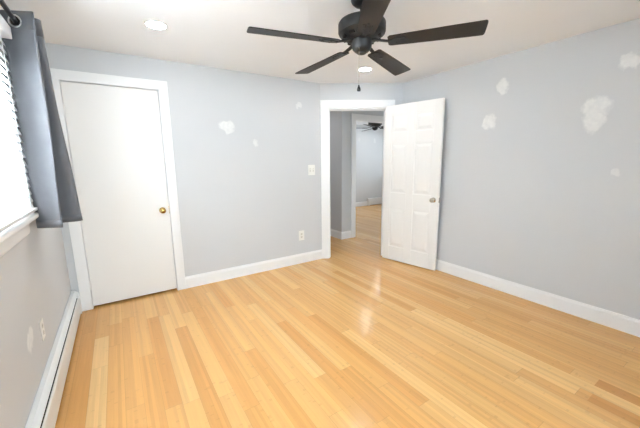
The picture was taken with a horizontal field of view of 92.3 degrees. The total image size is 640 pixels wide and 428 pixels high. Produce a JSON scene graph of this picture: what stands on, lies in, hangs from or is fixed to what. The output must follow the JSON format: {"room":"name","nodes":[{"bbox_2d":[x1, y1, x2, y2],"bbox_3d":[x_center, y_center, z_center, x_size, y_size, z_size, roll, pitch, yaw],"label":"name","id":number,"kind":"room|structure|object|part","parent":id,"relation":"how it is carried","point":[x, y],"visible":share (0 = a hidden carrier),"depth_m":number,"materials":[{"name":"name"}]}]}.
{"room":"empty bedroom","nodes":[
{"label":"empty bedroom","id":0,"kind":"room"},
{"bbox_2d":[0,5,70,427],"bbox_3d":[-0.994,0.120,0.560,0.140,2.400,5.383,-7,12,-33],"label":"wall","id":1,"kind":"structure","parent":0,"point":[34,276],"depth_m":1.62,"materials":[{"name":"paint"}]},
{"bbox_2d":[0,0,17,22],"bbox_3d":[-1.326,-0.939,1.113,0.124,0.075,2.174,-7,12,-33],"label":"curtain rod","id":2,"kind":"object","parent":1,"relation":"attached to","point":[3,4],"visible":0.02,"depth_m":1.53,"materials":[{"name":"black metal"}]},
{"bbox_2d":[0,10,82,227],"bbox_3d":[-1.695,-0.528,1.897,0.229,1.190,0.400,-7,12,-33],"label":"curtain","id":3,"kind":"object","parent":2,"relation":"hanging from","point":[53,190],"visible":0.92,"depth_m":1.77,"materials":[{"name":"grey fabric"}]},
{"bbox_2d":[0,71,38,256],"bbox_3d":[-1.328,-0.323,1.073,0.188,1.094,1.447,-7,12,-33],"label":"window","id":4,"kind":"structure","parent":1,"relation":"in","point":[14,234],"depth_m":1.47,"materials":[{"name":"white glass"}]},
{"bbox_3d":[-1.305,-0.387,1.089,0.018,0.975,1.415,-7,12,-33],"label":"casing","id":5,"kind":"part","parent":4,"relation":"part of","materials":[{"name":"white"}]},
{"bbox_2d":[0,14,37,232],"bbox_3d":[-1.275,-0.408,1.117,0.066,0.979,1.395,-7,12,-33],"label":"window blind","id":6,"kind":"object","parent":4,"relation":"attached to","point":[15,200],"visible":1,"depth_m":1.52,"materials":[{"name":"white plastic"}]},
{"bbox_3d":[-1.578,-0.459,1.565,0.050,0.910,0.002,-7,12,-33],"label":"ladder cord","id":7,"kind":"part","parent":6,"relation":"part of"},
{"bbox_3d":[-1.274,0.065,1.197,0.048,0.018,1.379,-7,12,-33],"label":"rail","id":8,"kind":"part","parent":6,"relation":"part of","materials":[{"name":"white plastic"}]},
{"bbox_3d":[-1.285,0.108,1.173,0.098,0.030,1.447,-7,12,-33],"label":"sill","id":9,"kind":"part","parent":4,"relation":"part of","materials":[{"name":"white wood"}]},
{"bbox_2d":[39,318,45,340],"bbox_3d":[-1.664,0.691,1.845,0.007,0.120,0.075,-7,12,-33],"label":"wall outlet","id":10,"kind":"object","parent":1,"relation":"attached to","point":[41,323],"visible":1,"depth_m":1.83,"materials":[{"name":"beige plastic"}]},
{"bbox_2d":[25,290,81,427],"bbox_3d":[-0.957,1.164,0.892,0.061,0.222,4.912,-7,12,-33],"label":"baseboard heater","id":11,"kind":"object","parent":1,"relation":"attached to","point":[46,404],"visible":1,"depth_m":1.85,"materials":[{"name":"metal"}]},
{"bbox_3d":[-0.937,1.176,0.907,0.008,0.152,4.900,-7,12,-33],"label":"panel","id":12,"kind":"part","parent":11,"relation":"part of","materials":[{"name":"metal"}]},
{"bbox_2d":[45,42,321,291],"bbox_3d":[-1.177,-0.401,3.551,2.892,2.400,0.110,-7,12,-33],"label":"wall","id":13,"kind":"structure","parent":0,"point":[245,144],"depth_m":3.59,"materials":[{"name":"paint"}]},
{"bbox_2d":[50,68,185,311],"bbox_3d":[-1.941,-0.203,3.063,0.932,2.197,0.128,-7,12,-33],"label":"door frame","id":14,"kind":"structure","parent":13,"relation":"attached to","point":[75,228],"depth_m":2.95,"materials":[{"name":"white wood"}]},
{"bbox_2d":[60,81,176,305],"bbox_3d":[-1.911,-0.159,3.020,0.759,2.082,0.102,-7,12,-33],"label":"door","id":15,"kind":"structure","parent":13,"relation":"in","point":[115,134],"depth_m":3.01,"materials":[{"name":"white paint"}]},
{"bbox_3d":[-1.636,-0.034,3.203,0.064,0.064,0.068,-7,12,-33],"label":"knob","id":16,"kind":"part","parent":15,"relation":"part of","materials":[{"name":"gold metal"}]},
{"bbox_2d":[185,249,321,288],"bbox_3d":[-0.736,0.674,3.948,1.851,0.135,0.015,-7,12,-33],"label":"baseboard","id":17,"kind":"structure","parent":13,"relation":"attached to","point":[243,270],"depth_m":3.85,"materials":[{"name":"white wood"}]},
{"bbox_2d":[299,230,303,240],"bbox_3d":[-0.252,0.294,4.212,0.085,0.135,0.007,-7,12,-33],"label":"wall outlet","id":18,"kind":"object","parent":13,"relation":"attached to","point":[301,233],"visible":1,"depth_m":4.21,"materials":[{"name":"beige plastic"}]},
{"bbox_2d":[308,165,314,174],"bbox_3d":[-0.109,-0.594,4.153,0.108,0.138,0.019,-7,12,-33],"label":"light switch","id":19,"kind":"object","parent":13,"relation":"attached to","point":[311,168],"visible":1,"depth_m":4.15,"materials":[{"name":"beige plastic"}]},
{"bbox_2d":[4,0,639,125],"bbox_3d":[1.599,-1.811,4.102,9.200,0.120,9.500,-7,12,-33],"label":"ceiling","id":20,"kind":"structure","parent":0,"point":[209,33],"depth_m":2.35,"materials":[{"name":"paint"}]},
{"bbox_2d":[144,20,167,29],"bbox_3d":[-1.205,-1.389,2.259,0.156,0.007,0.156,-7,12,-33],"label":"recessed light","id":21,"kind":"object","parent":20,"relation":"in","point":[154,24],"visible":1,"depth_m":2.25,"materials":[{"name":"white plastic"}]},
{"bbox_2d":[146,22,165,28],"bbox_3d":[-1.205,-1.390,2.259,0.128,0.004,0.128,-7,12,-33],"label":"diffuser","id":22,"kind":"object","parent":21,"relation":"attached to","point":[155,25],"depth_m":2.26,"materials":[{"name":"white plastic"}]},
{"bbox_2d":[358,67,371,70],"bbox_3d":[0.503,-1.616,3.435,0.156,0.007,0.156,-7,12,-33],"label":"recessed light","id":23,"kind":"object","parent":20,"relation":"in","point":[361,68],"visible":1,"depth_m":3.43,"materials":[{"name":"white plastic"}]},
{"bbox_2d":[247,0,488,91],"bbox_3d":[0.268,-1.066,1.920,1.394,0.575,1.329,-1,10,0],"label":"ceiling fan","id":24,"kind":"object","parent":20,"relation":"hanging from","point":[360,29],"visible":1,"depth_m":1.86,"materials":[{"name":"black metal"}]},
{"bbox_3d":[-0.152,-1.063,1.834,0.552,0.006,0.136,-3,19,-18],"label":"blade","id":25,"kind":"part","parent":24,"relation":"part of","materials":[{"name":"brown wood"}]},
{"bbox_3d":[0.007,-1.133,2.323,0.136,0.006,0.552,-19,17,-33],"label":"blade","id":26,"kind":"part","parent":24,"relation":"part of","materials":[{"name":"brown wood"}]},
{"bbox_3d":[0.268,-1.026,1.533,0.136,0.006,0.552,10,8,-1],"label":"blade","id":27,"kind":"part","parent":24,"relation":"part of","materials":[{"name":"brown wood"}]},
{"bbox_3d":[0.526,-1.138,2.323,0.136,0.006,0.552,-8,2,37],"label":"blade","id":28,"kind":"part","parent":24,"relation":"part of","materials":[{"name":"brown wood"}]},
{"bbox_3d":[0.687,-1.072,1.835,0.552,0.006,0.136,2,-2,18],"label":"blade","id":29,"kind":"part","parent":24,"relation":"part of","materials":[{"name":"brown wood"}]},
{"bbox_2d":[356,122,382,130],"bbox_3d":[1.256,-2.035,6.796,1.353,0.367,1.391,-7,12,-33],"label":"ceiling fan","id":30,"kind":"object","parent":20,"relation":"hanging from","point":[375,126],"visible":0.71,"depth_m":6.72,"materials":[{"name":"black metal"}]},
{"bbox_2d":[55,204,639,427],"bbox_3d":[1.630,0.671,4.536,9.200,0.120,9.500,-7,12,-33],"label":"floor","id":31,"kind":"structure","parent":0,"point":[355,337],"depth_m":2.23,"materials":[{"name":"brown wood"}]},
{"bbox_2d":[330,111,383,231],"bbox_3d":[1.595,-1.173,7.767,4.784,2.400,2.830,-7,12,-33],"label":"wall","id":32,"kind":"structure","parent":0,"point":[340,121],"depth_m":5.41,"materials":[{"name":"grey paint"}]},
{"bbox_2d":[330,229,350,239],"bbox_3d":[-0.002,0.260,6.264,0.222,0.135,1.745,-7,12,-33],"label":"baseboard","id":33,"kind":"structure","parent":32,"relation":"attached to","point":[334,233],"depth_m":5.57,"materials":[{"name":"white wood"}]},
{"bbox_2d":[351,113,383,237],"bbox_3d":[0.979,-0.706,5.773,1.089,2.182,0.128,-7,12,-33],"label":"door frame","id":34,"kind":"structure","parent":32,"relation":"attached to","point":[354,117],"depth_m":5.45,"materials":[{"name":"white wood"}]},
{"bbox_2d":[320,83,402,212],"bbox_3d":[0.564,-0.560,4.335,1.106,2.400,0.110,-1,10,-3],"label":"wall","id":35,"kind":"structure","parent":0,"point":[328,91],"depth_m":4.09,"materials":[{"name":"grey paint"}]},
{"bbox_2d":[320,100,394,258],"bbox_3d":[0.516,-0.453,4.343,1.005,2.188,0.130,-1,10,-3],"label":"door frame","id":36,"kind":"structure","parent":35,"relation":"attached to","point":[326,106],"depth_m":4.19,"materials":[{"name":"white wood"}]},
{"bbox_2d":[382,98,444,270],"bbox_3d":[1.164,-0.356,3.985,0.154,2.080,0.813,-10,14,-43],"label":"door","id":37,"kind":"structure","parent":35,"relation":"in","point":[414,130],"depth_m":3.94,"materials":[{"name":"white paint"}]},
{"bbox_3d":[1.059,0.187,4.208,0.029,0.509,0.208,-10,14,-43],"label":"raised panel","id":38,"kind":"part","parent":37,"relation":"part of","materials":[{"name":"white paint"}]},
{"bbox_3d":[1.049,-0.602,4.070,0.029,0.613,0.208,-10,14,-43],"label":"raised panel","id":39,"kind":"part","parent":37,"relation":"part of","materials":[{"name":"white paint"}]},
{"bbox_3d":[1.042,-1.168,3.971,0.029,0.182,0.208,-10,14,-43],"label":"raised panel","id":40,"kind":"part","parent":37,"relation":"part of","materials":[{"name":"white paint"}]},
{"bbox_3d":[1.296,0.226,3.967,0.029,0.509,0.208,-10,14,-43],"label":"raised panel","id":41,"kind":"part","parent":37,"relation":"part of","materials":[{"name":"white paint"}]},
{"bbox_3d":[1.286,-0.562,3.829,0.029,0.613,0.208,-10,14,-43],"label":"raised panel","id":42,"kind":"part","parent":37,"relation":"part of","materials":[{"name":"white paint"}]},
{"bbox_3d":[1.279,-1.129,3.730,0.029,0.182,0.208,-10,14,-43],"label":"raised panel","id":43,"kind":"part","parent":37,"relation":"part of","materials":[{"name":"white paint"}]},
{"bbox_3d":[1.367,-0.167,3.743,0.068,0.064,0.064,-10,14,-43],"label":"knob","id":44,"kind":"part","parent":37,"relation":"part of","materials":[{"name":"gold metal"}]},
{"bbox_2d":[356,125,382,204],"bbox_3d":[0.849,-1.382,9.012,4.924,2.400,0.100,-7,12,-33],"label":"wall","id":45,"kind":"structure","parent":0,"point":[369,143],"depth_m":9.35,"materials":[{"name":"paint"}]},
{"bbox_2d":[356,201,366,206],"bbox_3d":[0.197,-0.171,8.710,3.034,0.135,0.015,-7,12,-33],"label":"baseboard","id":46,"kind":"structure","parent":45,"relation":"attached to","point":[364,203],"depth_m":9.39,"materials":[{"name":"white wood"}]},
{"bbox_2d":[367,197,381,205],"bbox_3d":[2.124,-0.455,9.919,1.542,0.222,0.061,-7,12,-33],"label":"baseboard heater","id":47,"kind":"object","parent":45,"relation":"attached to","point":[377,200],"visible":0.47,"depth_m":9.62,"materials":[{"name":"metal"}]},
{"bbox_3d":[2.137,-0.437,9.902,1.530,0.152,0.008,-7,12,-33],"label":"panel","id":48,"kind":"part","parent":47,"relation":"part of","materials":[{"name":"metal"}]},
{"bbox_2d":[402,18,639,319],"bbox_3d":[2.428,-0.252,2.442,0.110,2.400,4.825,-7,12,-33],"label":"wall","id":49,"kind":"structure","parent":0,"point":[540,185],"depth_m":2.81,"materials":[{"name":"paint"}]},
{"bbox_2d":[436,259,639,336],"bbox_3d":[2.427,0.879,2.548,0.015,0.135,4.690,-7,12,-33],"label":"baseboard","id":50,"kind":"structure","parent":49,"relation":"attached to","point":[620,322],"depth_m":2.91,"materials":[{"name":"white wood"}]}
]}

